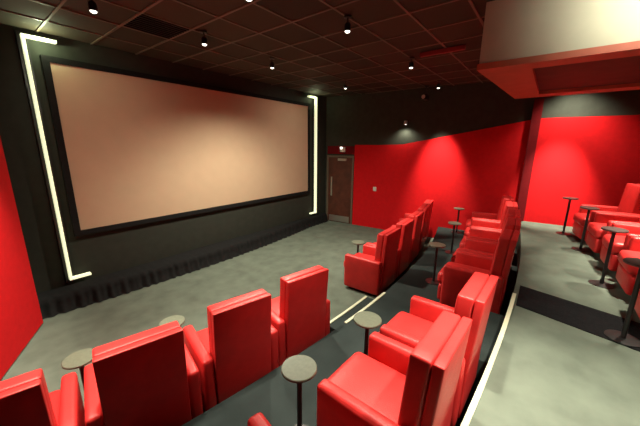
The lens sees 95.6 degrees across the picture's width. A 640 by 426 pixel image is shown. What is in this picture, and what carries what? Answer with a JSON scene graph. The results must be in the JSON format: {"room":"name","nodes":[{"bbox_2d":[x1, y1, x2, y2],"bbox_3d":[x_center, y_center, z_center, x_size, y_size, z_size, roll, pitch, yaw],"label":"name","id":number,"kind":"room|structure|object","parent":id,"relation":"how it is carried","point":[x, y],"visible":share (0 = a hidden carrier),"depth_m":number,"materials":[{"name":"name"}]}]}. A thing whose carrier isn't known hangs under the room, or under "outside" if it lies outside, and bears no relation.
{"room":"auditorium","nodes":[
{"label":"auditorium","id":0,"kind":"room"},
{"bbox_2d":[0,138,42,379],"bbox_3d":[-1.845,0.341,0.562,1.003,3.850,8.098,-10,17,-39],"label":"wall","id":1,"kind":"structure","parent":0,"point":[20,312],"depth_m":3.40,"materials":[{"name":"red paint"}]},
{"bbox_2d":[0,23,326,293],"bbox_3d":[-2.083,-1.040,6.517,0.120,3.850,7.220,10,16,37],"label":"wall","id":2,"kind":"structure","parent":0,"point":[110,251],"depth_m":4.61,"materials":[{"name":"grey paint"}]},
{"bbox_2d":[15,30,91,282],"bbox_3d":[-3.753,-0.654,4.208,0.119,3.490,0.380,10,16,37],"label":"light strip","id":3,"kind":"object","parent":2,"relation":"attached to","point":[21,37],"visible":1,"depth_m":4.02,"materials":[{"name":"glowing white plastic light diffuser"},{"name":"metal"}]},
{"bbox_2d":[40,54,309,236],"bbox_3d":[-2.042,-1.368,6.339,0.059,2.550,5.610,10,16,37],"label":"screen","id":4,"kind":"object","parent":2,"relation":"attached to","point":[135,148],"visible":1,"depth_m":5.28,"materials":[{"name":"fabric"}]},
{"bbox_2d":[307,95,316,213],"bbox_3d":[-0.233,-1.640,8.608,0.119,3.490,0.380,10,16,37],"label":"light strip","id":5,"kind":"object","parent":2,"relation":"attached to","point":[314,164],"visible":1,"depth_m":8.71,"materials":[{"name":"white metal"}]},
{"bbox_2d":[0,220,433,412],"bbox_3d":[0.912,1.525,4.358,8.130,0.120,9.900,10,16,37],"label":"floor","id":6,"kind":"structure","parent":0,"point":[326,245],"depth_m":4.74,"materials":[{"name":"grey carpet"}]},
{"bbox_2d":[0,369,84,425],"bbox_3d":[-2.070,1.456,1.915,0.746,1.063,0.810,-10,17,-38],"label":"armchair","id":7,"kind":"object","parent":6,"relation":"on","point":[25,399],"visible":1,"depth_m":1.70,"materials":[{"name":"red leather"}]},
{"bbox_2d":[61,348,92,388],"bbox_3d":[-2.056,1.537,2.548,0.242,0.620,0.242,10,16,37],"label":"side table","id":8,"kind":"object","parent":6,"relation":"on","point":[79,359],"visible":0.54,"depth_m":2.47,"materials":[{"name":"grey laminate"}]},
{"bbox_2d":[84,321,202,425],"bbox_3d":[-1.481,1.346,2.413,0.746,1.063,0.810,-10,17,-38],"label":"armchair","id":9,"kind":"object","parent":6,"relation":"on","point":[150,377],"visible":0.98,"depth_m":2.08,"materials":[{"name":"red leather"}]},
{"bbox_2d":[159,315,184,325],"bbox_3d":[-1.529,1.422,3.063,0.242,0.620,0.242,10,16,37],"label":"side table","id":10,"kind":"object","parent":6,"relation":"on","point":[179,318],"visible":0.33,"depth_m":3.02,"materials":[{"name":"black metal"}]},
{"bbox_2d":[183,289,278,410],"bbox_3d":[-0.913,1.231,2.933,0.746,1.063,0.810,-10,17,-38],"label":"armchair","id":11,"kind":"object","parent":6,"relation":"on","point":[238,347],"visible":0.91,"depth_m":2.59,"materials":[{"name":"red leather"}]},
{"bbox_2d":[271,265,329,365],"bbox_3d":[-0.370,1.107,3.488,0.746,1.063,0.810,-10,17,-39],"label":"armchair","id":12,"kind":"object","parent":6,"relation":"on","point":[300,315],"visible":0.62,"depth_m":3.14,"materials":[{"name":"red leather"}]},
{"bbox_2d":[182,227,516,425],"bbox_3d":[1.162,1.405,3.900,2.203,0.325,9.145,10,16,37],"label":"platform","id":13,"kind":"object","parent":6,"relation":"on","point":[272,395],"visible":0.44,"depth_m":2.87,"materials":[{"name":"carpet"}]},
{"bbox_2d":[247,412,270,425],"bbox_3d":[-0.420,1.300,1.213,0.746,1.063,0.810,-10,17,-39],"label":"armchair","id":14,"kind":"object","parent":13,"relation":"on","point":[258,419],"visible":1,"depth_m":1.58,"materials":[{"name":"red leather"}]},
{"bbox_2d":[281,355,316,425],"bbox_3d":[-0.143,1.341,2.027,0.242,0.620,0.242,10,16,37],"label":"side table","id":15,"kind":"object","parent":13,"relation":"on","point":[299,369],"visible":1,"depth_m":1.97,"materials":[{"name":"black metal"}]},
{"bbox_2d":[344,292,385,323],"bbox_3d":[0.625,1.239,3.846,0.041,0.011,0.982,11,17,39],"label":"step light","id":16,"kind":"object","parent":13,"relation":"attached to","point":[383,293],"visible":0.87,"depth_m":3.83,"materials":[{"name":"beige plastic"}]},
{"bbox_2d":[354,311,381,355],"bbox_3d":[0.410,1.217,2.584,0.242,0.620,0.242,10,16,37],"label":"side table","id":17,"kind":"object","parent":13,"relation":"on","point":[368,320],"visible":0.59,"depth_m":2.52,"materials":[{"name":"black metal"}]},
{"bbox_2d":[317,311,471,425],"bbox_3d":[0.440,1.142,1.928,0.810,1.063,0.746,11,17,38],"label":"armchair","id":18,"kind":"object","parent":13,"relation":"on","point":[396,384],"visible":1,"depth_m":1.71,"materials":[{"name":"red leather"}]},
{"bbox_2d":[425,242,445,284],"bbox_3d":[1.794,0.784,4.513,0.242,0.620,0.242,10,16,37],"label":"side table","id":19,"kind":"object","parent":13,"relation":"on","point":[432,281],"visible":0.96,"depth_m":4.50,"materials":[{"name":"black metal"}]},
{"bbox_2d":[378,272,497,425],"bbox_3d":[0.958,1.012,2.512,0.810,1.063,0.746,11,17,38],"label":"armchair","id":20,"kind":"object","parent":13,"relation":"on","point":[474,301],"visible":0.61,"depth_m":2.24,"materials":[{"name":"red leather"}]},
{"bbox_2d":[445,221,460,254],"bbox_3d":[2.654,0.496,5.789,0.242,0.620,0.242,10,16,37],"label":"side table","id":21,"kind":"object","parent":13,"relation":"on","point":[453,223],"visible":0.91,"depth_m":5.77,"materials":[{"name":"black metal"}]},
{"bbox_2d":[451,207,464,233],"bbox_3d":[3.398,0.187,7.152,0.242,0.620,0.242,10,16,37],"label":"side table","id":22,"kind":"object","parent":13,"relation":"on","point":[456,208],"visible":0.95,"depth_m":7.13,"materials":[{"name":"black metal"}]},
{"bbox_2d":[437,229,519,313],"bbox_3d":[2.030,0.724,3.799,0.810,1.063,0.746,10,16,36],"label":"armchair","id":23,"kind":"object","parent":13,"relation":"on","point":[453,276],"visible":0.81,"depth_m":3.59,"materials":[{"name":"red leather"}]},
{"bbox_2d":[451,217,520,289],"bbox_3d":[2.479,0.588,4.402,0.810,1.063,0.746,10,16,34],"label":"armchair","id":24,"kind":"object","parent":13,"relation":"on","point":[478,246],"visible":0.23,"depth_m":4.56,"materials":[{"name":"red leather"}]},
{"bbox_2d":[475,312,504,380],"bbox_3d":[1.724,1.341,3.004,0.261,0.212,0.960,10,16,37],"label":"step","id":25,"kind":"structure","parent":13,"relation":"on","point":[495,321],"depth_m":2.89,"materials":[{"name":"carpet"}]},
{"bbox_2d":[459,208,520,247],"bbox_3d":[2.900,0.447,5.028,0.810,1.063,0.746,9,15,32],"label":"armchair","id":26,"kind":"object","parent":13,"relation":"on","point":[477,233],"visible":0.23,"depth_m":5.17,"materials":[{"name":"red leather"}]},
{"bbox_2d":[466,195,513,227],"bbox_3d":[3.657,0.150,6.343,0.810,1.063,0.746,7,15,28],"label":"armchair","id":27,"kind":"object","parent":13,"relation":"on","point":[475,215],"visible":0.39,"depth_m":6.22,"materials":[{"name":"red leather"}]},
{"bbox_2d":[464,201,517,235],"bbox_3d":[3.293,0.301,5.675,0.810,1.063,0.746,8,15,30],"label":"armchair","id":28,"kind":"object","parent":13,"relation":"on","point":[477,223],"visible":0.31,"depth_m":5.67,"materials":[{"name":"red leather"}]},
{"bbox_2d":[330,297,373,332],"bbox_3d":[0.501,1.457,4.008,0.306,0.162,0.974,11,17,39],"label":"step","id":29,"kind":"structure","parent":6,"relation":"on","point":[366,301],"depth_m":3.96,"materials":[{"name":"carpet"}]},
{"bbox_2d":[330,296,366,323],"bbox_3d":[0.398,1.352,4.067,0.041,0.011,0.962,11,17,39],"label":"step light","id":30,"kind":"object","parent":29,"relation":"on","point":[364,297],"visible":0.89,"depth_m":4.03,"materials":[{"name":"beige plastic"}]},
{"bbox_2d":[352,240,364,252],"bbox_3d":[0.728,0.852,5.615,0.242,0.620,0.242,10,16,37],"label":"side table","id":31,"kind":"object","parent":6,"relation":"on","point":[356,242],"visible":0.58,"depth_m":5.55,"materials":[{"name":"black metal"}]},
{"bbox_2d":[344,227,400,295],"bbox_3d":[0.876,0.760,5.036,0.810,1.063,0.746,10,16,36],"label":"armchair","id":32,"kind":"object","parent":6,"relation":"on","point":[371,271],"visible":1,"depth_m":4.75,"materials":[{"name":"red leather"}]},
{"bbox_2d":[366,218,414,278],"bbox_3d":[1.313,0.624,5.643,0.810,1.063,0.746,9,16,33],"label":"armchair","id":33,"kind":"object","parent":6,"relation":"on","point":[406,225],"visible":0.48,"depth_m":5.32,"materials":[{"name":"red leather"}]},
{"bbox_2d":[392,211,423,263],"bbox_3d":[1.723,0.482,6.270,0.810,1.063,0.746,9,15,31],"label":"armchair","id":34,"kind":"object","parent":6,"relation":"on","point":[417,215],"visible":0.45,"depth_m":5.96,"materials":[{"name":"red leather"}]},
{"bbox_2d":[392,205,429,251],"bbox_3d":[2.105,0.336,6.919,0.810,1.063,0.746,8,15,29],"label":"armchair","id":35,"kind":"object","parent":6,"relation":"on","point":[425,208],"visible":0.34,"depth_m":6.62,"materials":[{"name":"red leather"}]},
{"bbox_2d":[399,200,433,240],"bbox_3d":[2.459,0.184,7.589,0.810,1.063,0.746,7,15,27],"label":"armchair","id":36,"kind":"object","parent":6,"relation":"on","point":[427,202],"visible":0.27,"depth_m":7.36,"materials":[{"name":"red leather"}]},
{"bbox_2d":[469,221,639,425],"bbox_3d":[2.909,1.482,2.694,2.804,0.750,9.414,10,16,37],"label":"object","id":37,"kind":"structure","parent":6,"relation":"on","point":[546,371],"depth_m":2.33,"materials":[{"name":"grey carpet"}]},
{"bbox_2d":[460,293,515,425],"bbox_3d":[0.692,1.318,1.623,0.124,0.011,4.717,12,17,41],"label":"step light","id":38,"kind":"object","parent":37,"relation":"attached to","point":[468,416],"visible":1,"depth_m":2.18,"materials":[{"name":"beige plastic"}]},
{"bbox_2d":[555,197,578,235],"bbox_3d":[4.811,0.059,5.655,0.242,0.720,0.242,10,16,37],"label":"side table","id":39,"kind":"object","parent":37,"relation":"on","point":[563,232],"visible":1,"depth_m":5.64,"materials":[{"name":"metal"}]},
{"bbox_2d":[516,285,639,351],"bbox_3d":[2.616,1.038,2.916,0.589,0.007,1.212,-10,17,-39],"label":"carpet runner","id":40,"kind":"object","parent":37,"relation":"on","point":[588,319],"visible":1,"depth_m":2.94,"materials":[{"name":"black carpet"}]},
{"bbox_2d":[604,257,639,347],"bbox_3d":[2.689,0.763,2.493,0.242,0.720,0.242,10,16,37],"label":"side table","id":41,"kind":"object","parent":40,"relation":"on","point":[621,337],"visible":1,"depth_m":2.50,"materials":[{"name":"black metal"}]},
{"bbox_2d":[571,206,599,251],"bbox_3d":[4.354,0.261,4.766,0.242,0.720,0.242,10,16,37],"label":"side table","id":42,"kind":"object","parent":37,"relation":"on","point":[589,208],"visible":1,"depth_m":4.75,"materials":[{"name":"black metal"}]},
{"bbox_2d":[572,183,639,241],"bbox_3d":[5.073,0.011,5.115,0.810,1.063,0.746,8,15,28],"label":"armchair","id":43,"kind":"object","parent":37,"relation":"on","point":[629,204],"visible":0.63,"depth_m":5.03,"materials":[{"name":"red leather"}]},
{"bbox_2d":[588,226,628,288],"bbox_3d":[3.505,0.539,3.531,0.242,0.720,0.242,10,16,37],"label":"side table","id":44,"kind":"object","parent":37,"relation":"on","point":[600,283],"visible":1,"depth_m":3.52,"materials":[{"name":"black metal"}]},
{"bbox_2d":[586,212,639,254],"bbox_3d":[4.692,0.167,4.423,0.810,1.063,0.746,8,15,30],"label":"armchair","id":45,"kind":"object","parent":37,"relation":"on","point":[595,234],"visible":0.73,"depth_m":4.60,"materials":[{"name":"red leather"}]},
{"bbox_2d":[600,223,639,271],"bbox_3d":[4.281,0.318,3.754,0.810,1.063,0.746,9,15,32],"label":"armchair","id":46,"kind":"object","parent":37,"relation":"on","point":[621,241],"visible":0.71,"depth_m":3.90,"materials":[{"name":"red leather"}]},
{"bbox_2d":[615,236,639,294],"bbox_3d":[3.839,0.464,3.108,0.810,1.063,0.746,10,16,34],"label":"armchair","id":47,"kind":"object","parent":37,"relation":"on","point":[626,274],"visible":0.73,"depth_m":3.34,"materials":[{"name":"red leather"}]},
{"bbox_2d":[634,275,639,318],"bbox_3d":[3.367,0.604,2.486,0.810,1.063,0.746,10,16,37],"label":"armchair","id":48,"kind":"object","parent":37,"relation":"on","point":[637,305],"visible":0.36,"depth_m":2.81,"materials":[{"name":"red leather"}]},
{"bbox_2d":[0,0,493,96],"bbox_3d":[0.947,-2.333,3.465,8.130,0.100,9.900,10,16,37],"label":"ceiling","id":49,"kind":"structure","parent":0,"point":[252,16],"depth_m":3.91,"materials":[{"name":"brown tile"}]},
{"bbox_2d":[87,0,97,13],"bbox_3d":[-2.257,-2.075,2.875,0.090,0.169,0.090,10,16,37],"label":"ceiling spotlight","id":50,"kind":"object","parent":49,"relation":"attached to","point":[92,6],"visible":1,"depth_m":2.86,"materials":[{"name":"black metal"}]},
{"bbox_2d":[123,14,188,38],"bbox_3d":[-2.068,-2.351,3.676,0.572,0.014,0.572,10,16,37],"label":"ceiling vent","id":51,"kind":"object","parent":49,"relation":"in","point":[144,23],"visible":0.99,"depth_m":3.65,"materials":[{"name":"black metal"}]},
{"bbox_2d":[200,30,207,45],"bbox_3d":[-1.519,-2.282,3.798,0.090,0.169,0.090,10,16,37],"label":"ceiling spotlight","id":52,"kind":"object","parent":49,"relation":"attached to","point":[203,39],"visible":1,"depth_m":3.78,"materials":[{"name":"black metal"}]},
{"bbox_2d":[0,0,488,95],"bbox_3d":[0.924,-2.272,3.449,7.930,0.012,9.327,10,16,37],"label":"grid","id":53,"kind":"object","parent":49,"relation":"attached to","point":[56,8],"visible":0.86,"depth_m":4.02,"materials":[{"name":"metal"}]},
{"bbox_2d":[269,57,274,68],"bbox_3d":[-0.812,-2.535,4.918,0.090,0.169,0.090,10,16,37],"label":"ceiling spotlight","id":54,"kind":"object","parent":49,"relation":"attached to","point":[270,58],"visible":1,"depth_m":4.89,"materials":[{"name":"black metal"}]},
{"bbox_2d":[344,15,351,32],"bbox_3d":[0.316,-2.155,3.321,0.090,0.169,0.090,10,16,37],"label":"ceiling spotlight","id":55,"kind":"object","parent":49,"relation":"attached to","point":[347,26],"visible":1,"depth_m":3.30,"materials":[{"name":"black metal"}]},
{"bbox_2d":[409,57,414,68],"bbox_3d":[1.522,-2.492,4.828,0.090,0.169,0.090,10,16,37],"label":"ceiling spotlight","id":56,"kind":"object","parent":49,"relation":"attached to","point":[411,64],"visible":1,"depth_m":4.80,"materials":[{"name":"black metal"}]},
{"bbox_2d":[421,86,428,100],"bbox_3d":[2.561,-2.918,7.047,0.120,0.320,0.261,10,16,37],"label":"security camera","id":57,"kind":"object","parent":49,"relation":"attached to","point":[424,97],"visible":1,"depth_m":7.01,"materials":[{"name":"black metal"}]},
{"bbox_2d":[420,45,465,57],"bbox_3d":[1.844,-2.444,4.386,0.650,0.057,0.060,10,16,37],"label":"batten","id":58,"kind":"object","parent":49,"relation":"attached to","point":[460,47],"visible":1,"depth_m":4.35,"materials":[{"name":"red paint"}]},
{"bbox_2d":[477,0,639,98],"bbox_3d":[3.628,-1.820,3.047,3.055,0.636,2.450,10,16,37],"label":"bulkhead","id":59,"kind":"object","parent":49,"relation":"attached to","point":[530,48],"visible":1,"depth_m":2.82,"materials":[{"name":"grey paint"}]},
{"bbox_2d":[325,82,639,237],"bbox_3d":[3.584,-1.152,7.226,7.982,3.850,0.150,9,15,31],"label":"wall","id":60,"kind":"structure","parent":0,"point":[464,146],"depth_m":6.95,"materials":[{"name":"red paint"}]},
{"bbox_2d":[326,155,353,223],"bbox_3d":[0.609,-0.734,9.137,0.935,2.120,0.089,9,15,31],"label":"door","id":61,"kind":"structure","parent":60,"relation":"in","point":[340,168],"depth_m":9.13,"materials":[{"name":"brown wood"}]},
{"bbox_2d":[517,99,543,221],"bbox_3d":[4.619,-1.111,6.420,0.166,2.649,0.089,9,15,31],"label":"trim","id":62,"kind":"structure","parent":60,"relation":"attached to","point":[538,103],"depth_m":6.35,"materials":[{"name":"red paint"}]},
{"bbox_3d":[-1.845,0.749,6.779,0.338,0.250,6.900,10,16,37],"label":"stage","id":63,"kind":"object","parent":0,"visible":0},
{"bbox_2d":[37,213,327,318],"bbox_3d":[-1.805,0.744,6.713,0.453,0.279,6.950,10,16,37],"label":"cloth","id":64,"kind":"object","parent":63,"relation":"on","point":[67,298],"visible":0.99,"depth_m":5.20,"materials":[{"name":"black fabric"}]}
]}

